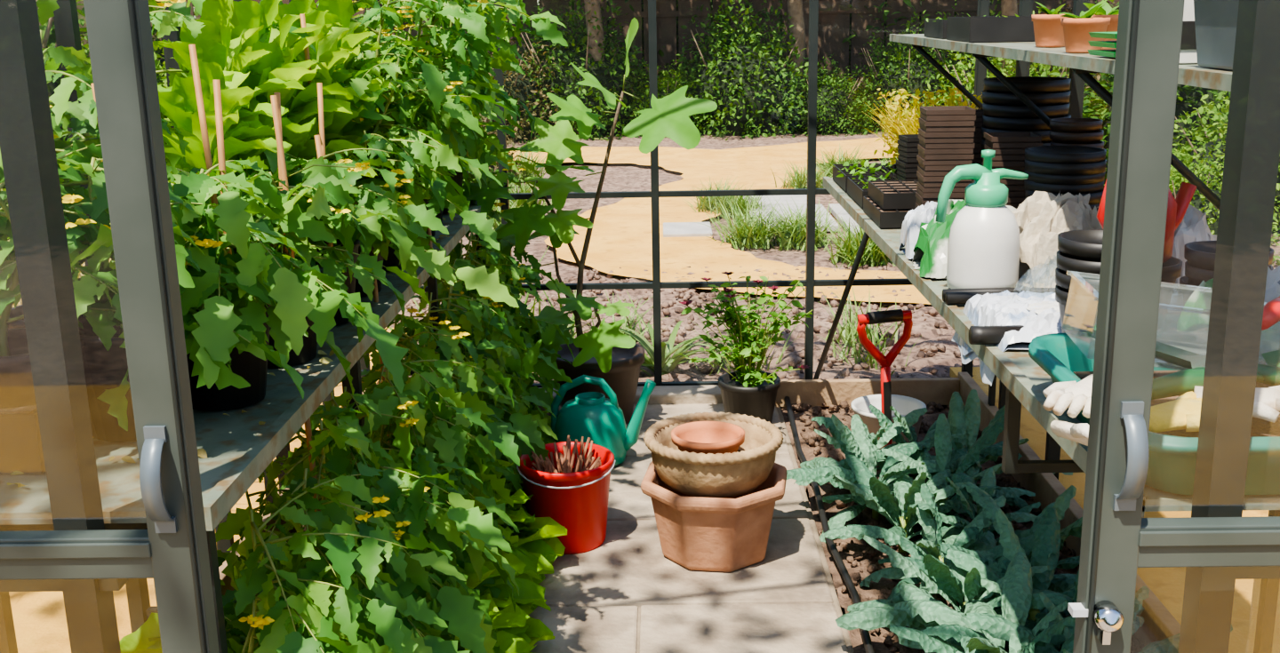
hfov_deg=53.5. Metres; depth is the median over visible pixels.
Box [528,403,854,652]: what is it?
path
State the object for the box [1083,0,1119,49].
terracotta pot
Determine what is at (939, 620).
plant
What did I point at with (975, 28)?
tray
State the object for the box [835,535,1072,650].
plant
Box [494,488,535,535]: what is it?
leafy plant
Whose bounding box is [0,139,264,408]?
plant
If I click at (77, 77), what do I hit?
plant
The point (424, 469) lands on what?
plant
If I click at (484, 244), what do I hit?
plant
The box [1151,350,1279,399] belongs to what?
trowel
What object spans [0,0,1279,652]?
wall
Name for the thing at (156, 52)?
shrub
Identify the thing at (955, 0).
shrub
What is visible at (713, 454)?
planter
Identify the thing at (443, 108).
plant
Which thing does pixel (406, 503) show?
plant
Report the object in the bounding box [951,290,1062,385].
plastic bag
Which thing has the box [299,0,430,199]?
leafy plant
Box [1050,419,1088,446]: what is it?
glove
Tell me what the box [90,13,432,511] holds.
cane
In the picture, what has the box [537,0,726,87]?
tree
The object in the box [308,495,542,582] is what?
leafy plant
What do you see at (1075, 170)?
pots
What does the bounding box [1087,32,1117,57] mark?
trays
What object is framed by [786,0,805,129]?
tree
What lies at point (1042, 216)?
plastic bag
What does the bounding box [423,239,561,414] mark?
plant
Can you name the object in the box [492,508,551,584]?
leafy plant
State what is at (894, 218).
tray
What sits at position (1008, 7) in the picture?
tree
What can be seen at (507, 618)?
leafy plant
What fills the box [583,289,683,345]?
clump
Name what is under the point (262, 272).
plant
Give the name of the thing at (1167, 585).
path
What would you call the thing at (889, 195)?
tray
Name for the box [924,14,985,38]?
tray
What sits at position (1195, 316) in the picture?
sack
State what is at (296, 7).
leafy plant
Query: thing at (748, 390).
potted flower
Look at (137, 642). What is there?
leafy plant
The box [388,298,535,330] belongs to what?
clump
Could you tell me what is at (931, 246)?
bag
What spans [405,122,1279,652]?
ground
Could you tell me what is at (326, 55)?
leafy plant
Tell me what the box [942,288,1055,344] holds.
pipes
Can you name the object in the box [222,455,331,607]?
plant
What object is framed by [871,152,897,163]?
plant
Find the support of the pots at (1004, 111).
on the bench at (1025, 381)
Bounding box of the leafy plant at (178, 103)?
[109,59,316,270]
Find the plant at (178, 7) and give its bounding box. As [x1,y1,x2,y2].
[150,0,394,120]
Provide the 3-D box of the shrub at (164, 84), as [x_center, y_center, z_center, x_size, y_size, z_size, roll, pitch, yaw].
[-3.286,-1.342,9.063,2.512,2.151,2.642,-5,15,-16]
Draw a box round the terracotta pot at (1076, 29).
[1058,0,1110,53]
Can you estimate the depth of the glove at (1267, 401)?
1.86 m
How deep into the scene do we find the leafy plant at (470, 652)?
2.89 m
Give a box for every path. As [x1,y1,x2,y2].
[8,328,412,652]
[509,136,930,304]
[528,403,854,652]
[949,367,1279,652]
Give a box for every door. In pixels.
[0,0,219,652]
[1072,0,1279,652]
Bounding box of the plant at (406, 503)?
[316,390,519,652]
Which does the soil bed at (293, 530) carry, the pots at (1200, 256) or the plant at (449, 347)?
the plant at (449, 347)
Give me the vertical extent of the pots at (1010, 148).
0.311 m
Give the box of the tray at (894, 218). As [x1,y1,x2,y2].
[863,196,914,228]
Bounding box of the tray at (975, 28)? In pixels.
[946,13,1034,42]
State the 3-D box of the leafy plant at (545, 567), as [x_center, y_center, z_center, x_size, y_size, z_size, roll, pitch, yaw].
[-0.533,0.632,3.595,0.467,0.299,0.438,11,19,41]
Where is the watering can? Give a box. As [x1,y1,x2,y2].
[551,375,655,466]
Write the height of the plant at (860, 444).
0.386 m
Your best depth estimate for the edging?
4.88 m
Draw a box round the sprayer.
[935,149,1028,288]
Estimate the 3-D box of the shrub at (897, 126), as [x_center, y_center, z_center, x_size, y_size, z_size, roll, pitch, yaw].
[1.100,-0.697,4.706,0.545,0.373,0.730,-2,14,-2]
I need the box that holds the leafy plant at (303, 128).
[239,14,377,245]
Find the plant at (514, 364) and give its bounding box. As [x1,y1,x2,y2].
[406,285,535,480]
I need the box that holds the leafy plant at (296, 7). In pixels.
[278,0,382,198]
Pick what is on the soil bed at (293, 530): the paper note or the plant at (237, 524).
the plant at (237, 524)
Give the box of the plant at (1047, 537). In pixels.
[896,507,1075,649]
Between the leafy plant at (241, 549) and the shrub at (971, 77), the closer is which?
the leafy plant at (241, 549)
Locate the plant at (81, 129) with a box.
[0,93,358,272]
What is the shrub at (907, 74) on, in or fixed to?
on the ground at (619, 177)
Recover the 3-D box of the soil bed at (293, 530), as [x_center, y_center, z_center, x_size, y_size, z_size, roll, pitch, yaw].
[-0.770,0.757,3.657,0.778,0.075,3.400,-1,14,1]
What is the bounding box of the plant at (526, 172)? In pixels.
[495,145,547,182]
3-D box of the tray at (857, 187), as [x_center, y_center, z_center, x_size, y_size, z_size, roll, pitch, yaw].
[0.878,-0.491,4.488,0.244,0.089,0.376,-1,14,1]
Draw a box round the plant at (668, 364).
[618,320,735,375]
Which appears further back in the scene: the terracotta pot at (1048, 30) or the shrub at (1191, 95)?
the shrub at (1191, 95)
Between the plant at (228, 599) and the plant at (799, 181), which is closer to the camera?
the plant at (228, 599)
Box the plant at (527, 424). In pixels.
[421,273,558,482]
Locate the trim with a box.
[530,384,722,411]
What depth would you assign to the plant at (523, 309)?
4.79 m
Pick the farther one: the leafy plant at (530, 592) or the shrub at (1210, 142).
the shrub at (1210, 142)
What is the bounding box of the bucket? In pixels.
[516,435,615,554]
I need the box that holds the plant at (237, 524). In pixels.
[215,417,496,652]
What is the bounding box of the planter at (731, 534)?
[640,461,787,572]
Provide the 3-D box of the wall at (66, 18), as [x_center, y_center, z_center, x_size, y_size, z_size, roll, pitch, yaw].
[-1.217,-0.199,3.475,0.040,1.938,3.630,-1,14,1]
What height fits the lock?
0.050 m
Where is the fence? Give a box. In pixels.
[39,0,1119,119]
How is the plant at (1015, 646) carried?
on the soil bed at (860, 559)
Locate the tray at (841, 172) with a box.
[830,160,897,191]
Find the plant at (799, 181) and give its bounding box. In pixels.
[769,160,832,188]
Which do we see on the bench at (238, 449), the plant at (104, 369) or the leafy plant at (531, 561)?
the plant at (104, 369)
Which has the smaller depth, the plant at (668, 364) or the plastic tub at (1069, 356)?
the plastic tub at (1069, 356)
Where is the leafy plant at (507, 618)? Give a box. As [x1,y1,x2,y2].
[450,562,529,652]
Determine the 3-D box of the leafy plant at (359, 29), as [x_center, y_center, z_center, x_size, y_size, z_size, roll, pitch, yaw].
[-0.903,-0.577,3.644,0.423,0.726,0.410,4,15,21]
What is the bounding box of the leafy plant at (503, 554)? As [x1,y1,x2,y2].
[501,551,546,607]
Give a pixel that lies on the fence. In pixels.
(834, 15)
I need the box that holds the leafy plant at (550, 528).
[483,459,567,552]
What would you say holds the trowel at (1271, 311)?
on the clear plastic box
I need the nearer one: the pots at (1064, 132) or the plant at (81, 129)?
the plant at (81, 129)
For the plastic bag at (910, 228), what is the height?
0.170 m
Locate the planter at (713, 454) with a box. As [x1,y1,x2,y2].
[643,411,783,498]
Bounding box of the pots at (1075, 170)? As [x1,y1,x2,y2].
[1024,145,1106,210]
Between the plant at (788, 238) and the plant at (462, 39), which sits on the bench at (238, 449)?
the plant at (462, 39)
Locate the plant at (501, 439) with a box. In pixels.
[361,363,527,598]
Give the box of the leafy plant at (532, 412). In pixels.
[525,406,555,439]
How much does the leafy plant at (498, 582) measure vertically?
0.310 m
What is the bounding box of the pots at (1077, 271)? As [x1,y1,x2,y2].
[1055,229,1103,333]
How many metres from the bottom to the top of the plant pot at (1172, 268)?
0.140 m
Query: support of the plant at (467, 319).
on the soil bed at (293, 530)
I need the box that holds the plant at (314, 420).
[279,365,364,495]
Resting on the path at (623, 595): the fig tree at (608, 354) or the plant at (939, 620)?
the fig tree at (608, 354)
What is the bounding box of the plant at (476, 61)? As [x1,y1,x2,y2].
[354,0,535,222]
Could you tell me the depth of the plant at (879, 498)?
3.75 m
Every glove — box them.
[1042,374,1092,417]
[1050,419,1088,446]
[1148,391,1201,432]
[1193,385,1279,423]
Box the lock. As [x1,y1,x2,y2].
[1067,600,1123,645]
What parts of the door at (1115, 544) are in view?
handle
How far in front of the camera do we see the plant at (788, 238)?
8.88 m
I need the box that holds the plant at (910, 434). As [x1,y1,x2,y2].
[869,404,983,497]
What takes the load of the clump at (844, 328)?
on the soil bed at (926, 326)
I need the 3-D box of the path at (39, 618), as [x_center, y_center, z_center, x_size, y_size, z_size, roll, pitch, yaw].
[-2.538,1.145,2.390,2.600,0.050,9.000,-1,14,1]
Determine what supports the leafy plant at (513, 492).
on the soil bed at (293, 530)
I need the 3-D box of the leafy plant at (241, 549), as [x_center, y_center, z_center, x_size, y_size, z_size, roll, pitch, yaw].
[-0.768,0.656,3.163,0.667,0.456,0.652,-1,14,1]
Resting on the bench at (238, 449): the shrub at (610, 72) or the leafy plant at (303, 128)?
the leafy plant at (303, 128)
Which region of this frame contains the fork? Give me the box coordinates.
[856,309,912,448]
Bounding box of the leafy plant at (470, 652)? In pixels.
[432,628,472,652]
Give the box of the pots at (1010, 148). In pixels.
[982,131,1042,208]
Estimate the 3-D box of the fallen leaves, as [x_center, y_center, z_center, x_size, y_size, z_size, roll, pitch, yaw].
[-0.882,-0.101,3.262,0.584,0.042,2.856,-1,14,1]
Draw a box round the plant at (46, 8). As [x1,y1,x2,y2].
[36,0,305,190]
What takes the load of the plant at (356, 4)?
on the bench at (238, 449)
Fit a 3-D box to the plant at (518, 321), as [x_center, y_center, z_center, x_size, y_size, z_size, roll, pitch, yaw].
[-0.556,0.088,4.612,0.680,0.822,0.518,-13,18,-39]
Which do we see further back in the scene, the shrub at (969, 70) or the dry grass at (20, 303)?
the shrub at (969, 70)
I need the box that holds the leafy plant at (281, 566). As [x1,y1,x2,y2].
[147,560,309,647]
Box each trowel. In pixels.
[1087,325,1279,386]
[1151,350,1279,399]
[1261,280,1279,330]
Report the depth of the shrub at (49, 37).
7.92 m
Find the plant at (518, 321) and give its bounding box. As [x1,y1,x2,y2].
[462,236,575,408]
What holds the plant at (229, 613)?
on the soil bed at (293, 530)
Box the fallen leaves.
[7,213,450,487]
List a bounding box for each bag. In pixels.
[898,201,937,258]
[907,199,1031,279]
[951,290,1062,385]
[1012,190,1102,287]
[1167,204,1216,312]
[1264,265,1279,329]
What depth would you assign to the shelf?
2.90 m
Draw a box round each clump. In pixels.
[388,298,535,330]
[443,246,549,307]
[528,279,619,338]
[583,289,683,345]
[669,307,800,375]
[695,196,806,250]
[802,312,919,375]
[818,286,917,345]
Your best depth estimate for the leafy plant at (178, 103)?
2.55 m
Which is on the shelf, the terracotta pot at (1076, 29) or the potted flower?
the terracotta pot at (1076, 29)
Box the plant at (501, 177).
[410,56,541,312]
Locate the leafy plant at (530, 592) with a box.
[464,549,551,644]
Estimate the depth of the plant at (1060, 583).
3.42 m
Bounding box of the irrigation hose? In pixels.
[784,396,874,652]
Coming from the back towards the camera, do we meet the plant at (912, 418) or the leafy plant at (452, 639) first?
the plant at (912, 418)
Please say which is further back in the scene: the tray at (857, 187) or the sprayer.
the tray at (857, 187)
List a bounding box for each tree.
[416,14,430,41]
[462,17,717,424]
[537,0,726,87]
[584,0,604,61]
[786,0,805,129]
[1000,0,1017,76]
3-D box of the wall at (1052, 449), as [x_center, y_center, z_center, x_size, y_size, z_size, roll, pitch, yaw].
[1.343,-0.236,3.426,0.040,1.938,3.630,-1,14,1]
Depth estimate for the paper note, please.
2.65 m
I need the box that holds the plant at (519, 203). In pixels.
[493,174,551,210]
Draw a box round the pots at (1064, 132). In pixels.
[1049,118,1103,148]
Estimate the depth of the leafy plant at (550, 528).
3.66 m
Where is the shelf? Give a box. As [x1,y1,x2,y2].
[889,33,1232,210]
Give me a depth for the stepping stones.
9.85 m
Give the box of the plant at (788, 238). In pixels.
[735,197,851,251]
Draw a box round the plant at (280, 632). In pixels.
[238,454,453,652]
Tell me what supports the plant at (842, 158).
on the ground at (619, 177)
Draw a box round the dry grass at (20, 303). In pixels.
[0,158,111,308]
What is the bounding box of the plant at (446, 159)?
[304,129,502,296]
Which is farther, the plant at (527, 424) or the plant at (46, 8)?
the plant at (527, 424)
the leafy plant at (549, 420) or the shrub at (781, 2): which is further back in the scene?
the shrub at (781, 2)
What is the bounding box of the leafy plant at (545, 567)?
[504,527,554,578]
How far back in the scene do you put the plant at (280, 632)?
2.08 m
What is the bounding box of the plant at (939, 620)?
[887,552,1075,652]
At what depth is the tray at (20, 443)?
1.94 m
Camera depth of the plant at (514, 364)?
3.76 m
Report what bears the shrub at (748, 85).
on the ground at (619, 177)
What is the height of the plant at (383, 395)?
0.855 m
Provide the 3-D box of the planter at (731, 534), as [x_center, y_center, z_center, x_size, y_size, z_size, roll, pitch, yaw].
[0.225,0.558,3.808,0.423,0.250,0.423,-11,17,-35]
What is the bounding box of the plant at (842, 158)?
[802,142,873,177]
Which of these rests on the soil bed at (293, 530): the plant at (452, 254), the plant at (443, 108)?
the plant at (452, 254)
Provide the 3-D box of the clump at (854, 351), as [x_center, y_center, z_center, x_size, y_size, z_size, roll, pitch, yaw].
[1.111,0.067,5.975,0.494,0.222,0.611,-13,18,-39]
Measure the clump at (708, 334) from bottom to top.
0.271 m
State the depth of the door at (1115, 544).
1.53 m
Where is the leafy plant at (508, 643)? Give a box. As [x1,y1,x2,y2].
[490,628,535,652]
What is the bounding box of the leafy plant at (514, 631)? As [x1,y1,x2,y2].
[492,607,530,652]
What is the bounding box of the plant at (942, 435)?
[822,413,1035,524]
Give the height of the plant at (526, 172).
0.363 m
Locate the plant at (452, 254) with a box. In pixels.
[412,0,541,290]
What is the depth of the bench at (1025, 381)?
2.55 m
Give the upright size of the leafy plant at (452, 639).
0.442 m
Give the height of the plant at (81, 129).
0.710 m
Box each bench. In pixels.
[0,200,484,652]
[813,176,1279,652]
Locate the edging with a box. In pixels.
[218,372,1180,646]
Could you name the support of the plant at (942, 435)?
on the soil bed at (860, 559)
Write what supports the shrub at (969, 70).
on the ground at (619, 177)
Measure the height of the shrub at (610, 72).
2.219 m
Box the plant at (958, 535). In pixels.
[846,483,1034,605]
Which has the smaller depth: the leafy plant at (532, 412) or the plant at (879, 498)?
the plant at (879, 498)
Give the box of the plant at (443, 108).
[258,0,516,199]
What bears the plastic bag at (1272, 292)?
on the bench at (1025, 381)
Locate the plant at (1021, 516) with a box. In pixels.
[902,468,1040,546]
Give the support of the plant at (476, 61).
on the bench at (238, 449)
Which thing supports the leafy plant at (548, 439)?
on the soil bed at (293, 530)
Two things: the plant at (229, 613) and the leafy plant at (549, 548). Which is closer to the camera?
the plant at (229, 613)
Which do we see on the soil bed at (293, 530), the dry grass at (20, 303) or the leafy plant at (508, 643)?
the leafy plant at (508, 643)
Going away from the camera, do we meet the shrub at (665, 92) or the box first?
the box
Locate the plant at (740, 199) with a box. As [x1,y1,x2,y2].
[691,183,773,219]
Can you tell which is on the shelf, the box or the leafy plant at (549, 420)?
the box
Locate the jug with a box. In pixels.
[1096,180,1197,263]
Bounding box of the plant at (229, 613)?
[216,550,260,652]
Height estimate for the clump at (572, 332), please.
0.448 m
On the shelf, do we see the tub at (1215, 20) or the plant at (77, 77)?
the tub at (1215, 20)
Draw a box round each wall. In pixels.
[0,0,370,652]
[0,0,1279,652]
[961,0,1089,479]
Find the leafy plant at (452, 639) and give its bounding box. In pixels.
[449,635,505,652]
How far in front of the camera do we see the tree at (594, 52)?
16.70 m
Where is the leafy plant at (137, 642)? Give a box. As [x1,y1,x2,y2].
[119,600,260,652]
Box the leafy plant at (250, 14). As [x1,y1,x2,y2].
[230,0,362,202]
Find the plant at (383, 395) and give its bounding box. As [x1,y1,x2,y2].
[356,358,519,612]
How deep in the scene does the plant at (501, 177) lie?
4.66 m
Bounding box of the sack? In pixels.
[1176,278,1268,331]
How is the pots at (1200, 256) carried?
on the bench at (1025, 381)
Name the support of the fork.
on the soil bed at (860, 559)
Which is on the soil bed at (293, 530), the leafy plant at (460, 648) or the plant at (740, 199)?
the leafy plant at (460, 648)
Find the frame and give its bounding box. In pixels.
[360,0,989,387]
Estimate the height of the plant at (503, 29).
0.934 m
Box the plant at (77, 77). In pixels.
[0,30,225,329]
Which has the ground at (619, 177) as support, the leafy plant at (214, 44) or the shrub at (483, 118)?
the shrub at (483, 118)
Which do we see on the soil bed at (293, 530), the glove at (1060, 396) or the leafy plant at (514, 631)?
the leafy plant at (514, 631)
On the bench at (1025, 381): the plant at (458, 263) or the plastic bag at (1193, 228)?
the plastic bag at (1193, 228)
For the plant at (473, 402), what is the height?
0.876 m
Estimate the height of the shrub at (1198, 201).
0.969 m
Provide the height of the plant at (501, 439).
0.815 m
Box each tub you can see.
[851,394,926,449]
[1028,329,1279,495]
[1193,0,1239,70]
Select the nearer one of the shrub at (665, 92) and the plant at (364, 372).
the plant at (364, 372)
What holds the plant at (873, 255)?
on the ground at (619, 177)
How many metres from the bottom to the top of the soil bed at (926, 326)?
0.093 m
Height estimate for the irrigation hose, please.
0.032 m
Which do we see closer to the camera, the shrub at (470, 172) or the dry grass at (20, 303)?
the dry grass at (20, 303)
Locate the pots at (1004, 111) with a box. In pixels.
[981,76,1071,166]
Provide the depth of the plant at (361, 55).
4.16 m
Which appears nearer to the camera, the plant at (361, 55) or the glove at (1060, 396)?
the glove at (1060, 396)
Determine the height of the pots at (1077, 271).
0.232 m
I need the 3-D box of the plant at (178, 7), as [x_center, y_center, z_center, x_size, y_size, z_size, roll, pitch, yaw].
[-1.018,-0.602,3.100,0.543,1.050,0.605,10,18,38]
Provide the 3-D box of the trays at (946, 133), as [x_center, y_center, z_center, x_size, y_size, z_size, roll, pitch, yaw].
[0.874,-0.433,3.652,0.141,0.384,0.140,0,14,4]
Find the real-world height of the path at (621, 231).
0.004 m
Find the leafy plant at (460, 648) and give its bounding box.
[457,627,512,650]
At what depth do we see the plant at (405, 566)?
2.21 m
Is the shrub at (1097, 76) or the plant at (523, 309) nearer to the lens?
the plant at (523, 309)
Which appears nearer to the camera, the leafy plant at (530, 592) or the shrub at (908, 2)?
the leafy plant at (530, 592)
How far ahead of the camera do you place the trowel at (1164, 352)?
2.07 m
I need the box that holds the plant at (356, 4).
[319,0,467,140]
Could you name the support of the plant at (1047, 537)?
on the soil bed at (860, 559)
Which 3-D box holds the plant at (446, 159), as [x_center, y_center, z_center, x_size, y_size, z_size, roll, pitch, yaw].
[-0.763,-0.269,3.090,0.682,0.401,0.533,7,16,28]
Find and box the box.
[1179,0,1197,63]
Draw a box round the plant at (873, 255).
[816,211,895,269]
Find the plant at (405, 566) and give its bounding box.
[233,468,447,652]
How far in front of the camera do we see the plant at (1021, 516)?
3.71 m
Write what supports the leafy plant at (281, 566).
on the soil bed at (293, 530)
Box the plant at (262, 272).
[96,80,408,431]
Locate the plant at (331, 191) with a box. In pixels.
[190,92,430,367]
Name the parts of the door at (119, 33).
handle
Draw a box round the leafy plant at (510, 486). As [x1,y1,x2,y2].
[501,476,523,511]
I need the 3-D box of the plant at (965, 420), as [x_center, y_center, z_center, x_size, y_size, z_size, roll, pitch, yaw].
[1.059,0.423,4.190,0.528,0.353,0.521,-12,18,-37]
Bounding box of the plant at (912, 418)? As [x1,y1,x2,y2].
[793,408,931,486]
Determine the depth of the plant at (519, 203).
10.62 m
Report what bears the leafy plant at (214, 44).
on the bench at (238, 449)
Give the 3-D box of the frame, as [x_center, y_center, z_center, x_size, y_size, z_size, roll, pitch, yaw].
[0.084,-0.944,5.124,2.592,2.540,0.040,-1,14,1]
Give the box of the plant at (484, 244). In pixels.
[410,232,571,451]
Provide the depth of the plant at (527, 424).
3.91 m
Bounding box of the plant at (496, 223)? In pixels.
[486,200,534,232]
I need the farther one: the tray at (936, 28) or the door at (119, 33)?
the tray at (936, 28)
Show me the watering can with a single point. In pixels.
(596, 417)
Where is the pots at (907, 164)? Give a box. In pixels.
[896,134,919,182]
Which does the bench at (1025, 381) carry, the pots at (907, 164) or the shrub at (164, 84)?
the pots at (907, 164)
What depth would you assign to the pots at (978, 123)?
3.93 m
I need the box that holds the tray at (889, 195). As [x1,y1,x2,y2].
[867,179,916,209]
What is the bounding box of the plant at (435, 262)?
[252,82,519,325]
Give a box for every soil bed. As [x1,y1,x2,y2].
[288,407,551,533]
[369,261,1278,384]
[780,400,1144,652]
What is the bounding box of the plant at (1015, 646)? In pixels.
[955,633,1074,652]
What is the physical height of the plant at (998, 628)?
0.370 m
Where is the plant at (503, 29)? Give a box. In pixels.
[380,0,567,214]
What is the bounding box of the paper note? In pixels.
[1026,301,1059,314]
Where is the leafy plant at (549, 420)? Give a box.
[541,419,551,436]
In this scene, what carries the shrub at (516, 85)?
on the ground at (619, 177)
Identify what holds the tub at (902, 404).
on the soil bed at (860, 559)
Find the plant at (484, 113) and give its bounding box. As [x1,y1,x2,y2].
[354,2,523,130]
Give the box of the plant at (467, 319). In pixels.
[335,292,527,535]
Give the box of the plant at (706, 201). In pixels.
[680,176,758,215]
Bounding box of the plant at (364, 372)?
[360,305,425,393]
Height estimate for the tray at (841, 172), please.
0.083 m
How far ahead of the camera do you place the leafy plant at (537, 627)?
3.26 m
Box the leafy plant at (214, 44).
[153,0,324,246]
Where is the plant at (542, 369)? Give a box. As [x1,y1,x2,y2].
[399,278,572,449]
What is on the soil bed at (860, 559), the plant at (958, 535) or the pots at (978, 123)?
the plant at (958, 535)
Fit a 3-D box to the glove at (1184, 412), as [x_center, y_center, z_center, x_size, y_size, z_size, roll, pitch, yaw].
[0.812,0.132,1.867,0.172,0.038,0.120,-7,15,-21]
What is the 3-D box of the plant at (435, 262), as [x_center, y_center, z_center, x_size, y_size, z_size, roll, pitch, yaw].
[-0.585,-0.282,2.863,0.606,0.530,0.727,-1,14,1]
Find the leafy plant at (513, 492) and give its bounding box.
[501,468,523,505]
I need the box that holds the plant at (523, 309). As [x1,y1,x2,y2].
[468,236,578,438]
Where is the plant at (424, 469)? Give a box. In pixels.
[296,386,496,642]
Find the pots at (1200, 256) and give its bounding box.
[1179,240,1274,305]
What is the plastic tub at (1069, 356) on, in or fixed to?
on the bench at (1025, 381)
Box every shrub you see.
[2,0,95,188]
[53,8,198,127]
[150,0,181,85]
[365,56,498,205]
[464,24,578,146]
[471,113,521,183]
[510,0,663,143]
[620,57,710,135]
[656,0,850,120]
[667,0,826,142]
[776,52,879,136]
[780,1,851,73]
[837,0,1000,108]
[847,9,959,135]
[864,87,983,167]
[904,7,1094,121]
[918,0,1043,103]
[945,0,1061,63]
[1029,0,1119,117]
[1040,0,1230,189]
[1168,129,1279,265]
[1169,90,1279,240]
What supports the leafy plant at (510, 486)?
on the soil bed at (293, 530)
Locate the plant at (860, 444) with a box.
[786,414,957,543]
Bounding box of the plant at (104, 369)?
[0,157,354,441]
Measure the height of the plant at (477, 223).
0.561 m
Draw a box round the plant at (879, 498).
[823,451,993,555]
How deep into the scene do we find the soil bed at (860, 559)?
4.03 m
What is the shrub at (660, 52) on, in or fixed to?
on the ground at (619, 177)
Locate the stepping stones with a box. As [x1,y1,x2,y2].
[663,194,888,258]
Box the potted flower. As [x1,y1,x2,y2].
[678,272,812,423]
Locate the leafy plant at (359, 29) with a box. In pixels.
[351,15,402,189]
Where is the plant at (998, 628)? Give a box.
[966,569,1232,652]
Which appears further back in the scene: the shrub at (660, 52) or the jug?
the shrub at (660, 52)
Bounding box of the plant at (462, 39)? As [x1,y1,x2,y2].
[353,0,499,238]
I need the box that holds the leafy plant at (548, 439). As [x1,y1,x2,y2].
[536,425,555,444]
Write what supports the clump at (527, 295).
on the soil bed at (926, 326)
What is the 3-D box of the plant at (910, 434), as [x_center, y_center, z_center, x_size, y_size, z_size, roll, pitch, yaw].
[0.957,0.417,4.280,0.438,0.340,0.445,2,14,12]
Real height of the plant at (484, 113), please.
0.979 m
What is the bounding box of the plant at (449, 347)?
[361,313,519,498]
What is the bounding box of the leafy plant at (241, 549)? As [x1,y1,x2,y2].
[226,532,268,579]
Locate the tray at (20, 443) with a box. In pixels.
[0,405,45,473]
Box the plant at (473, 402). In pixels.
[385,309,516,573]
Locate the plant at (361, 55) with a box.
[315,0,487,153]
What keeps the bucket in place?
on the path at (623, 595)
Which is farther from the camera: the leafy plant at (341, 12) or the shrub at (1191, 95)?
the shrub at (1191, 95)
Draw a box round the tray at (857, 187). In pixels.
[847,171,897,208]
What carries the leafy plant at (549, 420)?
on the soil bed at (293, 530)
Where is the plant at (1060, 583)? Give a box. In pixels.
[921,481,1144,647]
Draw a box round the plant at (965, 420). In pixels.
[876,389,1072,509]
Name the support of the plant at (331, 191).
on the bench at (238, 449)
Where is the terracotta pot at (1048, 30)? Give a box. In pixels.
[1032,1,1067,47]
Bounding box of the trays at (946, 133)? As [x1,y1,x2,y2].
[915,105,975,207]
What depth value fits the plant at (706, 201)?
10.37 m
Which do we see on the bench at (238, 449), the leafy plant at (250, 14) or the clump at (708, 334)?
the leafy plant at (250, 14)
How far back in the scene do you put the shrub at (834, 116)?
16.62 m
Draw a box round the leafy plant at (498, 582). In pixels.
[482,576,539,638]
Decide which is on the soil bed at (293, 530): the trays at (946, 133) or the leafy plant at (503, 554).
the leafy plant at (503, 554)
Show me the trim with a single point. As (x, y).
(660, 395)
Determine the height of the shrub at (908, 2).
4.010 m
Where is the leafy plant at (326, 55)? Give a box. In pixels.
[287,8,415,215]
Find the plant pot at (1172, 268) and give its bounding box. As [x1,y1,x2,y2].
[1157,256,1182,329]
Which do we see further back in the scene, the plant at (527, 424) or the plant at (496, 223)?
the plant at (496, 223)
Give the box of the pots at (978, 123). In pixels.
[971,109,983,183]
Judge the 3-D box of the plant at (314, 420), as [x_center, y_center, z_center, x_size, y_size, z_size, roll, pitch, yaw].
[-0.779,0.432,3.825,0.651,0.673,0.683,-1,14,1]
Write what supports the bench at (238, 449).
on the soil bed at (293, 530)
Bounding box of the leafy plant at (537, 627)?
[457,596,555,646]
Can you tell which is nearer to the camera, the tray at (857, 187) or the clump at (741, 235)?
the tray at (857, 187)
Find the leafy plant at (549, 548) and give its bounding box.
[482,505,565,565]
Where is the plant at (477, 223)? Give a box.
[316,56,499,271]

